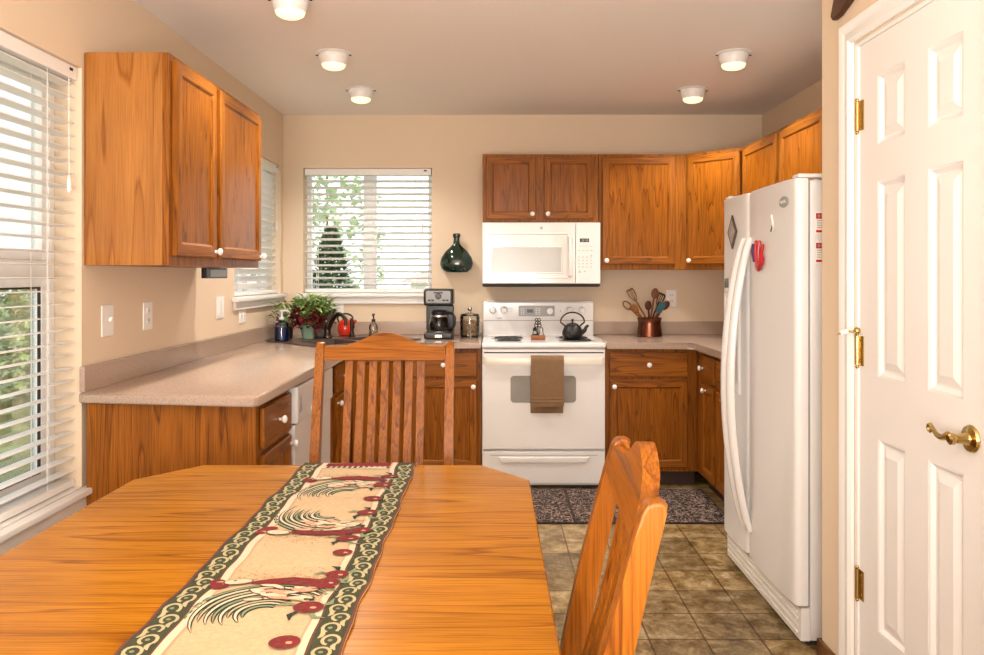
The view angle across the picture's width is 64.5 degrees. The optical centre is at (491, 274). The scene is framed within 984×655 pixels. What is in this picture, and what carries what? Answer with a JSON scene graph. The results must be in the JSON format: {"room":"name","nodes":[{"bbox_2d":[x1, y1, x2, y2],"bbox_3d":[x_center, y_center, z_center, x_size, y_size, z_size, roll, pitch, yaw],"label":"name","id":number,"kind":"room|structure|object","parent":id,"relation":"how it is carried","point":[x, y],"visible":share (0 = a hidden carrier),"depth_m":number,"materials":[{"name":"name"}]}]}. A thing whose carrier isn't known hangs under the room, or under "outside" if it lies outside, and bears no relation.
{"room":"eat-in kitchen","nodes":[
{"label":"eat-in kitchen","id":0,"kind":"room"},
{"bbox_2d":[0,0,282,529],"bbox_3d":[-1.540,0.100,1.508,0.160,2.440,8.215,0,0,0],"label":"wall","id":1,"kind":"structure","parent":0,"point":[183,302],"depth_m":2.95,"materials":[{"name":"beige paint"}]},
{"bbox_2d":[0,60,91,554],"bbox_3d":[-1.518,0.044,2.112,0.195,1.561,1.415,0,0,0],"label":"window","id":2,"kind":"structure","parent":1,"relation":"in","point":[11,536],"depth_m":2.63,"materials":[{"name":"white plastic"}]},
{"bbox_2d":[0,30,76,522],"bbox_3d":[-1.496,0.006,2.112,0.073,1.482,1.311,0,0,0],"label":"blind","id":3,"kind":"object","parent":2,"relation":"attached to","point":[16,52],"visible":1,"depth_m":2.55,"materials":[{"name":"white plastic"}]},
{"bbox_2d":[101,305,113,336],"bbox_3d":[-1.451,0.173,2.955,0.018,0.118,0.090,0,0,0],"label":"light switch","id":4,"kind":"object","parent":1,"relation":"attached to","point":[107,311],"visible":1,"depth_m":2.95,"materials":[{"name":"white plastic"}]},
{"bbox_2d":[143,302,151,329],"bbox_3d":[-1.455,0.173,3.300,0.008,0.116,0.085,0,0,0],"label":"wall outlet","id":5,"kind":"object","parent":1,"relation":"attached to","point":[147,306],"visible":1,"depth_m":3.29,"materials":[{"name":"white plastic"}]},
{"bbox_2d":[84,52,222,266],"bbox_3d":[-1.281,-0.415,3.017,0.356,0.760,0.464,0,0,0],"label":"upper cabinet","id":6,"kind":"object","parent":1,"relation":"attached to","point":[150,119],"visible":1,"depth_m":2.79,"materials":[{"name":"brown wood"}]},
{"bbox_2d":[79,323,284,391],"bbox_3d":[-1.449,0.370,4.104,0.020,0.090,2.699,0,0,0],"label":"backsplash","id":7,"kind":"structure","parent":1,"relation":"attached to","point":[102,374],"depth_m":3.41,"materials":[{"name":"laminate"}]},
{"bbox_2d":[216,296,223,318],"bbox_3d":[-1.455,0.174,4.180,0.008,0.118,0.115,0,0,0],"label":"light switch","id":8,"kind":"object","parent":1,"relation":"attached to","point":[219,300],"visible":1,"depth_m":4.17,"materials":[{"name":"white plastic"}]},
{"bbox_2d":[179,85,266,267],"bbox_3d":[-1.281,-0.415,3.555,0.356,0.760,0.609,0,0,0],"label":"upper cabinet","id":9,"kind":"object","parent":1,"relation":"attached to","point":[238,125],"visible":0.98,"depth_m":3.50,"materials":[{"name":"brown wood"}]},
{"bbox_2d":[201,268,226,277],"bbox_3d":[-1.313,-0.009,3.700,0.033,0.049,0.270,0,0,0],"label":"radio","id":10,"kind":"object","parent":9,"relation":"attached to","point":[205,272],"visible":1,"depth_m":3.64,"materials":[{"name":"black plastic"}]},
{"bbox_2d":[239,310,245,322],"bbox_3d":[-1.455,0.242,4.550,0.008,0.075,0.115,0,0,0],"label":"wall outlet","id":11,"kind":"object","parent":1,"relation":"attached to","point":[242,313],"visible":1,"depth_m":4.54,"materials":[{"name":"white plastic"}]},
{"bbox_2d":[232,168,287,309],"bbox_3d":[-1.518,-0.277,4.902,0.195,0.954,1.055,0,0,0],"label":"window","id":12,"kind":"structure","parent":1,"relation":"in","point":[257,300],"depth_m":4.87,"materials":[{"name":"white plastic"}]},
{"bbox_2d":[234,157,277,295],"bbox_3d":[-1.496,-0.316,4.902,0.073,0.875,0.951,0,0,0],"label":"blind","id":13,"kind":"object","parent":12,"relation":"attached to","point":[267,183],"visible":0.48,"depth_m":5.18,"materials":[{"name":"white plastic"}]},
{"bbox_2d":[134,0,821,114],"bbox_3d":[0.164,-1.190,1.478,4.248,0.140,8.955,0,0,0],"label":"ceiling","id":14,"kind":"structure","parent":0,"point":[420,57],"depth_m":3.89,"materials":[{"name":"white paint"}]},
{"bbox_2d":[268,0,312,19],"bbox_3d":[-0.815,-1.078,3.150,0.180,0.083,0.180,0,0,0],"label":"ceiling light","id":15,"kind":"object","parent":14,"relation":"attached to","point":[285,9],"visible":1,"depth_m":3.11,"materials":[{"name":"white glass"}]},
{"bbox_2d":[316,48,351,70],"bbox_3d":[-0.800,-1.078,3.940,0.180,0.083,0.180,0,0,0],"label":"ceiling light","id":16,"kind":"object","parent":14,"relation":"attached to","point":[331,59],"visible":1,"depth_m":3.89,"materials":[{"name":"white glass"}]},
{"bbox_2d":[346,86,375,103],"bbox_3d":[-0.790,-1.078,4.700,0.180,0.083,0.180,0,0,0],"label":"ceiling light","id":17,"kind":"object","parent":14,"relation":"attached to","point":[358,94],"visible":1,"depth_m":4.65,"materials":[{"name":"white glass"}]},
{"bbox_2d":[677,86,707,103],"bbox_3d":[1.210,-1.078,4.700,0.180,0.083,0.180,0,0,0],"label":"ceiling light","id":18,"kind":"object","parent":14,"relation":"attached to","point":[689,94],"visible":1,"depth_m":4.65,"materials":[{"name":"white paint"}]},
{"bbox_2d":[715,48,751,70],"bbox_3d":[1.220,-1.078,3.940,0.180,0.083,0.180,0,0,0],"label":"ceiling light","id":19,"kind":"object","parent":14,"relation":"attached to","point":[735,59],"visible":1,"depth_m":3.89,"materials":[{"name":"white paint"}]},
{"bbox_2d":[283,115,761,463],"bbox_3d":[0.214,0.100,5.535,3.348,2.440,0.160,0,0,0],"label":"wall","id":20,"kind":"structure","parent":0,"point":[453,147],"depth_m":5.46,"materials":[{"name":"beige paint"}]},
{"bbox_2d":[330,304,343,313],"bbox_3d":[-1.095,0.235,5.450,0.115,0.075,0.008,0,0,0],"label":"wall outlet","id":21,"kind":"object","parent":20,"relation":"attached to","point":[338,308],"visible":0.56,"depth_m":5.45,"materials":[{"name":"white plastic"}]},
{"bbox_2d":[296,176,431,303],"bbox_3d":[-0.870,-0.274,5.513,0.990,0.947,0.195,0,0,0],"label":"window","id":22,"kind":"structure","parent":20,"relation":"in","point":[342,297],"depth_m":5.54,"materials":[{"name":"white plastic"}]},
{"bbox_2d":[305,169,431,291],"bbox_3d":[-0.870,-0.312,5.491,0.886,0.868,0.073,0,0,0],"label":"blind","id":23,"kind":"object","parent":22,"relation":"attached to","point":[308,172],"visible":0.96,"depth_m":5.49,"materials":[{"name":"white plastic"}]},
{"bbox_2d":[289,322,481,334],"bbox_3d":[-0.753,0.370,5.444,1.372,0.090,0.020,0,0,0],"label":"backsplash","id":24,"kind":"structure","parent":20,"relation":"attached to","point":[401,328],"depth_m":5.43,"materials":[{"name":"laminate"}]},
{"bbox_2d":[440,233,472,272],"bbox_3d":[-0.245,-0.151,5.392,0.230,0.272,0.121,0,0,0],"label":"bottle","id":25,"kind":"object","parent":20,"relation":"attached to","point":[456,259],"visible":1,"depth_m":5.35,"materials":[{"name":"green glass"}]},
{"bbox_2d":[483,154,597,222],"bbox_3d":[0.319,-0.569,5.269,0.762,0.453,0.371,0,0,0],"label":"upper cabinet","id":26,"kind":"object","parent":20,"relation":"attached to","point":[516,187],"visible":0.98,"depth_m":5.12,"materials":[{"name":"brown wood"}]},
{"bbox_2d":[482,222,599,286],"bbox_3d":[0.319,-0.132,5.227,0.763,0.418,0.450,0,0,0],"label":"microwave","id":27,"kind":"object","parent":26,"relation":"attached to","point":[514,254],"visible":1,"depth_m":5.04,"materials":[{"name":"white"}]},
{"bbox_2d":[598,154,685,269],"bbox_3d":[0.990,-0.415,5.269,0.573,0.760,0.371,0,0,0],"label":"upper cabinet","id":28,"kind":"object","parent":20,"relation":"attached to","point":[642,197],"visible":0.98,"depth_m":5.12,"materials":[{"name":"brown wood"}]},
{"bbox_2d":[593,322,723,334],"bbox_3d":[1.296,0.370,5.444,1.182,0.090,0.020,0,0,0],"label":"backsplash","id":29,"kind":"structure","parent":20,"relation":"attached to","point":[599,328],"depth_m":5.43,"materials":[{"name":"laminate"}]},
{"bbox_2d":[666,290,675,306],"bbox_3d":[1.253,0.163,5.450,0.070,0.115,0.008,0,0,0],"label":"wall outlet","id":30,"kind":"object","parent":20,"relation":"attached to","point":[670,294],"visible":0.93,"depth_m":5.45,"materials":[{"name":"white plastic"}]},
{"bbox_2d":[686,147,744,269],"bbox_3d":[1.576,-0.415,5.150,0.622,0.760,0.608,0,0,0],"label":"upper cabinet","id":31,"kind":"object","parent":20,"relation":"attached to","point":[712,177],"visible":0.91,"depth_m":5.01,"materials":[{"name":"brown wood"}]},
{"bbox_2d":[531,335,544,339],"bbox_3d":[0.295,0.400,5.000,0.090,0.032,0.060,0,0,0],"label":"tray","id":32,"kind":"object","parent":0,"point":[533,337],"depth_m":4.97,"materials":[{"name":"brown wood"}]},
{"bbox_2d":[531,464,816,654],"bbox_3d":[0.194,1.370,1.427,3.628,0.100,8.375,0,0,0],"label":"floor","id":33,"kind":"structure","parent":0,"point":[699,601],"depth_m":3.22,"materials":[{"name":"tile"}]},
{"bbox_2d":[87,391,298,505],"bbox_3d":[-1.114,0.887,2.988,0.652,0.864,0.435,0,0,0],"label":"base cabinet","id":34,"kind":"object","parent":33,"relation":"on","point":[126,443],"visible":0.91,"depth_m":2.77,"materials":[{"name":"brown wood"}]},
{"bbox_2d":[79,322,481,407],"bbox_3d":[-0.763,0.390,4.059,1.392,0.130,2.789,0,0,0],"label":"countertop","id":35,"kind":"structure","parent":34,"relation":"on","point":[237,369],"depth_m":3.26,"materials":[{"name":"laminate"}]},
{"bbox_2d":[268,300,298,338],"bbox_3d":[-1.319,0.284,5.023,0.241,0.260,0.241,0,0,-23],"label":"potted plant","id":36,"kind":"object","parent":35,"relation":"on","point":[287,319],"visible":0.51,"depth_m":5.00,"materials":[{"name":"green plant"}]},
{"bbox_2d":[302,296,340,336],"bbox_3d":[-1.132,0.270,5.165,0.281,0.274,0.298,0,0,-23],"label":"potted plant","id":37,"kind":"object","parent":35,"relation":"on","point":[320,333],"visible":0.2,"depth_m":5.12,"materials":[{"name":"green plant"}]},
{"bbox_2d":[322,308,347,337],"bbox_3d":[-0.985,0.310,4.970,0.251,0.193,0.089,0,0,45],"label":"faucet","id":38,"kind":"object","parent":35,"relation":"on","point":[327,328],"visible":1,"depth_m":5.00,"materials":[{"name":"brown metal"}]},
{"bbox_2d":[266,334,420,346],"bbox_3d":[-0.930,0.496,4.925,0.580,0.178,0.770,0,0,45],"label":"sink","id":39,"kind":"object","parent":35,"relation":"in","point":[335,340],"visible":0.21,"depth_m":4.92,"materials":[{"name":"brown"}]},
{"bbox_2d":[274,310,289,341],"bbox_3d":[-1.293,0.309,4.806,0.092,0.194,0.088,0,0,-17],"label":"soap bottle","id":40,"kind":"object","parent":39,"relation":"on","point":[281,334],"visible":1,"depth_m":4.78,"materials":[{"name":"plastic"}]},
{"bbox_2d":[286,292,333,338],"bbox_3d":[-1.161,0.257,4.988,0.308,0.298,0.315,0,0,-23],"label":"potted plant","id":41,"kind":"object","parent":39,"relation":"on","point":[307,323],"visible":1,"depth_m":4.94,"materials":[{"name":"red plant"}]},
{"bbox_2d":[302,339,356,344],"bbox_3d":[-0.979,0.497,4.755,0.330,0.176,0.270,0,0,45],"label":"basin","id":42,"kind":"object","parent":39,"relation":"in","point":[328,341],"depth_m":4.90,"materials":[{"name":"brown"}]},
{"bbox_2d":[337,313,356,335],"bbox_3d":[-0.981,0.330,5.232,0.116,0.153,0.106,0,0,39],"label":"kettle","id":43,"kind":"object","parent":39,"relation":"on","point":[342,330],"visible":0.55,"depth_m":5.20,"materials":[{"name":"red ceramic"}]},
{"bbox_2d":[348,318,355,336],"bbox_3d":[-0.926,0.344,5.154,0.050,0.125,0.050,0,0,0],"label":"sprayer","id":44,"kind":"object","parent":39,"relation":"on","point":[352,326],"visible":1,"depth_m":5.14,"materials":[{"name":"brown metal"}]},
{"bbox_2d":[346,337,366,340],"bbox_3d":[-0.760,0.497,4.974,0.270,0.176,0.330,0,0,-45],"label":"basin","id":45,"kind":"object","parent":39,"relation":"in","point":[351,338],"depth_m":5.08,"materials":[{"name":"brown"}]},
{"bbox_2d":[369,313,377,335],"bbox_3d":[-0.796,0.336,5.229,0.057,0.157,0.061,0,0,41],"label":"soap dispenser","id":46,"kind":"object","parent":39,"relation":"on","point":[373,314],"visible":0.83,"depth_m":5.22,"materials":[{"name":"clear glass"}]},
{"bbox_2d":[369,323,377,332],"bbox_3d":[-0.795,0.364,5.230,0.058,0.100,0.057,0,0,0],"label":"bottle","id":47,"kind":"object","parent":46,"relation":"on","point":[370,331],"depth_m":5.24,"materials":[{"name":"clear glass"}]},
{"bbox_2d":[424,288,455,338],"bbox_3d":[-0.336,0.252,5.112,0.207,0.324,0.245,0,0,0],"label":"coffee maker","id":48,"kind":"object","parent":35,"relation":"on","point":[440,316],"visible":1,"depth_m":5.03,"materials":[{"name":"black plastic"}]},
{"bbox_2d":[460,306,479,337],"bbox_3d":[-0.148,0.313,5.225,0.132,0.203,0.132,0,0,0],"label":"glass canister","id":49,"kind":"object","parent":35,"relation":"on","point":[476,324],"visible":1,"depth_m":5.23,"materials":[{"name":"clear glass"}]},
{"bbox_2d":[460,316,479,337],"bbox_3d":[-0.148,0.343,5.225,0.132,0.142,0.132,0,0,0],"label":"jar","id":50,"kind":"object","parent":49,"relation":"on","point":[476,324],"depth_m":5.23,"materials":[{"name":"clear glass"}]},
{"bbox_2d":[0,465,560,654],"bbox_3d":[-0.442,0.940,1.450,1.090,0.759,1.708,0,0,0],"label":"dining table","id":51,"kind":"object","parent":33,"relation":"on","point":[460,568],"visible":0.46,"depth_m":1.50,"materials":[{"name":"brown wood"}]},
{"bbox_2d":[113,462,416,654],"bbox_3d":[-0.388,0.638,1.459,0.339,0.177,1.718,0,0,0],"label":"table runner","id":52,"kind":"object","parent":51,"relation":"on","point":[294,579],"visible":1,"depth_m":1.44,"materials":[{"name":"beige fabric"}]},
{"bbox_2d":[288,367,332,464],"bbox_3d":[-1.102,0.888,3.568,0.620,0.861,0.711,0,0,0],"label":"dishwasher","id":53,"kind":"object","parent":33,"relation":"on","point":[301,394],"visible":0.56,"depth_m":3.38,"materials":[{"name":"white metal"}]},
{"bbox_2d":[330,360,349,462],"bbox_3d":[-1.114,0.887,4.242,0.652,0.864,0.574,0,0,0],"label":"base cabinet","id":54,"kind":"object","parent":33,"relation":"on","point":[337,400],"visible":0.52,"depth_m":4.14,"materials":[{"name":"brown wood"}]},
{"bbox_2d":[350,360,403,462],"bbox_3d":[-0.869,0.887,4.864,0.416,0.864,0.602,0,0,-45],"label":"base cabinet","id":55,"kind":"object","parent":33,"relation":"on","point":[367,362],"visible":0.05,"depth_m":4.68,"materials":[{"name":"brown wood"}]},
{"bbox_2d":[309,332,453,464],"bbox_3d":[-0.376,0.761,2.479,0.485,1.116,0.604,0,0,0],"label":"dining chair","id":56,"kind":"object","parent":33,"relation":"on","point":[384,346],"visible":0.49,"depth_m":2.71,"materials":[{"name":"brown wood"}]},
{"bbox_2d":[411,345,481,464],"bbox_3d":[-0.305,0.887,5.119,0.477,0.864,0.652,0,0,0],"label":"base cabinet","id":57,"kind":"object","parent":33,"relation":"on","point":[467,440],"visible":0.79,"depth_m":4.83,"materials":[{"name":"brown wood"}]},
{"bbox_2d":[482,301,605,486],"bbox_3d":[0.319,0.750,5.092,0.763,1.139,0.706,0,0,0],"label":"range","id":58,"kind":"object","parent":33,"relation":"on","point":[567,448],"visible":0.83,"depth_m":4.80,"materials":[{"name":"white metal"}]},
{"bbox_2d":[531,318,544,339],"bbox_3d":[0.295,0.347,5.000,0.090,0.139,0.060,0,0,0],"label":"caddy","id":59,"kind":"object","parent":58,"relation":"on","point":[533,337],"visible":1,"depth_m":4.97,"materials":[{"name":"brown wood"}]},
{"bbox_2d":[482,335,605,347],"bbox_3d":[0.319,0.432,5.094,0.763,0.031,0.612,0,0,0],"label":"cooktop","id":60,"kind":"object","parent":58,"relation":"in","point":[489,341],"depth_m":4.82,"materials":[{"name":"white metal"}]},
{"bbox_2d":[531,355,563,412],"bbox_3d":[0.336,0.667,4.753,0.201,0.358,0.058,0,0,0],"label":"dish towel","id":61,"kind":"object","parent":58,"relation":"hanging from","point":[547,371],"visible":1,"depth_m":4.73,"materials":[{"name":"brown fabric"}]},
{"bbox_2d":[560,312,588,339],"bbox_3d":[0.521,0.320,4.955,0.156,0.175,0.132,0,0,35],"label":"tea kettle","id":62,"kind":"object","parent":58,"relation":"on","point":[571,331],"visible":1,"depth_m":4.92,"materials":[{"name":"black metal"}]},
{"bbox_2d":[560,436,667,654],"bbox_3d":[-0.036,0.793,1.258,0.591,1.052,0.436,0,0,3],"label":"dining chair","id":63,"kind":"object","parent":33,"relation":"on","point":[630,477],"visible":1,"depth_m":1.23,"materials":[{"name":"brown wood"}]},
{"bbox_2d":[531,489,723,523],"bbox_3d":[0.660,1.316,4.465,1.250,0.008,0.660,0,0,0],"label":"rug","id":64,"kind":"object","parent":33,"relation":"on","point":[551,506],"visible":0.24,"depth_m":4.42,"materials":[{"name":"black carpet"}]},
{"bbox_2d":[605,348,696,483],"bbox_3d":[0.990,0.887,5.119,0.573,0.864,0.652,0,0,0],"label":"base cabinet","id":65,"kind":"object","parent":33,"relation":"on","point":[651,394],"visible":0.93,"depth_m":4.83,"materials":[{"name":"brown wood"}]},
{"bbox_2d":[697,351,723,501],"bbox_3d":[1.552,0.887,4.640,0.652,0.864,0.449,0,0,0],"label":"base cabinet","id":66,"kind":"object","parent":33,"relation":"on","point":[707,388],"visible":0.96,"depth_m":4.58,"materials":[{"name":"brown wood"}]},
{"bbox_2d":[716,358,723,495],"bbox_3d":[1.552,0.887,4.040,0.652,0.864,0.744,0,0,0],"label":"base cabinet","id":67,"kind":"object","parent":33,"relation":"on","point":[719,431],"visible":0.06,"depth_m":4.34,"materials":[{"name":"brown wood"}]},
{"bbox_2d":[593,322,723,358],"bbox_3d":[1.296,0.390,4.557,1.182,0.130,1.794,0,0,0],"label":"countertop","id":68,"kind":"structure","parent":67,"relation":"on","point":[704,337],"depth_m":5.26,"materials":[{"name":"laminate"}]},
{"bbox_2d":[636,317,662,336],"bbox_3d":[1.064,0.351,5.270,0.174,0.126,0.174,0,0,0],"label":"utensil crock","id":69,"kind":"object","parent":68,"relation":"on","point":[647,327],"visible":0.93,"depth_m":5.20,"materials":[{"name":"orange metal"}]},
{"bbox_2d":[622,301,640,317],"bbox_3d":[1.000,0.288,5.266,0.242,0.231,0.012,0,0,-4],"label":"spoon","id":70,"kind":"object","parent":69,"relation":"in","point":[629,303],"visible":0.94,"depth_m":5.26,"materials":[{"name":"beige wood"}]},
{"bbox_2d":[626,288,646,317],"bbox_3d":[1.010,0.244,5.286,0.203,0.317,0.018,0,0,15],"label":"slotted turner","id":71,"kind":"object","parent":69,"relation":"in","point":[630,289],"visible":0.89,"depth_m":5.29,"materials":[{"name":"beige wood"}]},
{"bbox_2d":[631,304,642,317],"bbox_3d":[1.019,0.299,5.250,0.190,0.209,0.021,0,0,-22],"label":"wooden spoon","id":72,"kind":"object","parent":69,"relation":"in","point":[634,307],"visible":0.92,"depth_m":5.22,"materials":[{"name":"beige wood"}]},
{"bbox_2d":[645,301,651,317],"bbox_3d":[1.060,0.286,5.252,0.036,0.230,0.067,0,0,40],"label":"wooden spoon","id":73,"kind":"object","parent":69,"relation":"in","point":[648,305],"visible":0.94,"depth_m":5.24,"materials":[{"name":"brown wood"}]},
{"bbox_2d":[650,288,658,317],"bbox_3d":[1.085,0.245,5.282,0.091,0.313,0.023,0,0,-21],"label":"wooden spoon","id":74,"kind":"object","parent":69,"relation":"in","point":[655,292],"visible":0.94,"depth_m":5.28,"materials":[{"name":"brown wood"}]},
{"bbox_2d":[652,292,665,317],"bbox_3d":[1.104,0.258,5.293,0.166,0.289,0.026,0,0,-24],"label":"slotted turner","id":75,"kind":"object","parent":69,"relation":"in","point":[660,293],"visible":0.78,"depth_m":5.31,"materials":[{"name":"brown wood"}]},
{"bbox_2d":[654,302,665,317],"bbox_3d":[1.098,0.291,5.249,0.146,0.224,0.028,0,0,31],"label":"spatula","id":76,"kind":"object","parent":69,"relation":"in","point":[661,306],"visible":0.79,"depth_m":5.23,"materials":[{"name":"teal plastic"}]},
{"bbox_2d":[656,301,669,317],"bbox_3d":[1.111,0.288,5.265,0.177,0.230,0.016,0,0,5],"label":"wooden spoon","id":77,"kind":"object","parent":69,"relation":"in","point":[667,303],"visible":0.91,"depth_m":5.25,"materials":[{"name":"brown wood"}]},
{"bbox_2d":[720,173,821,644],"bbox_3d":[1.424,0.479,3.195,0.902,1.680,0.870,0,0,0],"label":"refrigerator","id":78,"kind":"object","parent":33,"relation":"on","point":[771,378],"visible":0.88,"depth_m":2.93,"materials":[{"name":"white metal"}]},
{"bbox_2d":[728,215,736,248],"bbox_3d":[1.065,-0.190,3.457,0.007,0.150,0.124,0,0,0],"label":"photo magnet","id":79,"kind":"object","parent":78,"relation":"attached to","point":[732,230],"visible":1,"depth_m":3.44,"materials":[{"name":"brown wood"}]},
{"bbox_2d":[728,220,734,243],"bbox_3d":[1.062,-0.190,3.457,0.001,0.108,0.089,0,0,0],"label":"picture","id":80,"kind":"object","parent":79,"relation":"attached to","point":[731,230],"depth_m":3.46},
{"bbox_2d":[751,240,763,271],"bbox_3d":[1.059,-0.076,3.109,0.020,0.126,0.127,0,0,0],"label":"magnet","id":81,"kind":"object","parent":78,"relation":"attached to","point":[756,250],"visible":1,"depth_m":3.09,"materials":[{"name":"red plastic"}]},
{"bbox_2d":[770,215,773,231],"bbox_3d":[1.064,-0.197,2.968,0.008,0.066,0.032,0,0,0],"label":"magnet","id":82,"kind":"object","parent":78,"relation":"attached to","point":[771,218],"visible":1,"depth_m":2.96,"materials":[{"name":"white plastic"}]},
{"bbox_2d":[762,80,821,137],"bbox_3d":[1.948,0.100,4.072,0.120,2.440,3.085,0,0,0],"label":"wall","id":83,"kind":"structure","parent":0,"point":[804,103],"depth_m":4.88,"materials":[{"name":"beige paint"}]},
{"bbox_2d":[742,129,780,193],"bbox_3d":[1.702,-0.415,4.539,0.371,0.760,0.609,0,0,0],"label":"upper cabinet","id":84,"kind":"object","parent":83,"relation":"attached to","point":[760,158],"visible":0.06,"depth_m":4.50,"materials":[{"name":"brown wood"}]},
{"bbox_2d":[779,108,821,181],"bbox_3d":[1.702,-0.598,3.928,0.371,0.395,0.609,0,0,0],"label":"upper cabinet","id":85,"kind":"object","parent":83,"relation":"attached to","point":[800,141],"visible":0.25,"depth_m":3.91,"materials":[{"name":"brown wood"}]},
{"bbox_2d":[822,0,924,654],"bbox_3d":[1.504,0.100,0.024,0.768,2.440,5.247,0,0,0],"label":"wall","id":86,"kind":"structure","parent":0,"point":[830,28],"depth_m":2.56,"materials":[{"name":"beige paint"}]},
{"bbox_2d":[817,638,834,654],"bbox_3d":[1.147,1.277,0.080,0.082,0.084,5.160,0,0,0],"label":"baseboard","id":87,"kind":"structure","parent":86,"relation":"attached to","point":[822,648],"depth_m":2.61,"materials":[{"name":"brown wood"}]},
{"bbox_2d":[830,0,853,20],"bbox_3d":[1.108,-0.892,2.333,0.022,0.141,0.405,0,0,0],"label":"carving","id":88,"kind":"object","parent":86,"relation":"attached to","point":[839,7],"visible":1,"depth_m":2.47,"materials":[{"name":"brown wood"}]},
{"bbox_2d":[839,0,934,654],"bbox_3d":[1.163,0.267,2.075,0.125,2.105,0.812,0,0,0],"label":"trim","id":89,"kind":"structure","parent":86,"relation":"attached to","point":[880,12],"depth_m":2.42,"materials":[{"name":"white paint"}]},
{"bbox_2d":[837,0,983,654],"bbox_3d":[1.114,0.306,2.089,0.096,2.008,0.652,0,0,0],"label":"door","id":90,"kind":"structure","parent":86,"relation":"in","point":[919,112],"depth_m":2.04,"materials":[{"name":"white paint"}]},
{"label":"outside","id":91,"kind":"structure","parent":0,"visible":0},
{"bbox_3d":[0.000,1.840,20.000,80.000,0.200,80.000,0,0,0],"label":"ground","id":92,"kind":"structure","parent":91,"visible":0},
{"bbox_2d":[313,224,356,287],"bbox_3d":[-1.851,0.574,8.996,1.119,2.334,1.133,0,0,0],"label":"conical shrub","id":93,"kind":"object","parent":92,"relation":"on","point":[321,255],"visible":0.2,"depth_m":8.92,"materials":[{"name":"green plant"}]},
{"bbox_2d":[313,176,390,287],"bbox_3d":[-3.622,-0.962,16.958,2.872,5.406,2.962,0,0,0],"label":"tree","id":94,"kind":"object","parent":92,"relation":"on","point":[320,177],"visible":0.13,"depth_m":16.55,"materials":[{"name":"green plant"}]},
{"bbox_2d":[397,270,427,287],"bbox_3d":[0.400,0.290,27.000,6.800,2.900,4.600,0,0,0],"label":"house","id":95,"kind":"structure","parent":92,"relation":"on","point":[412,281],"depth_m":24.70,"materials":[{"name":"white"}]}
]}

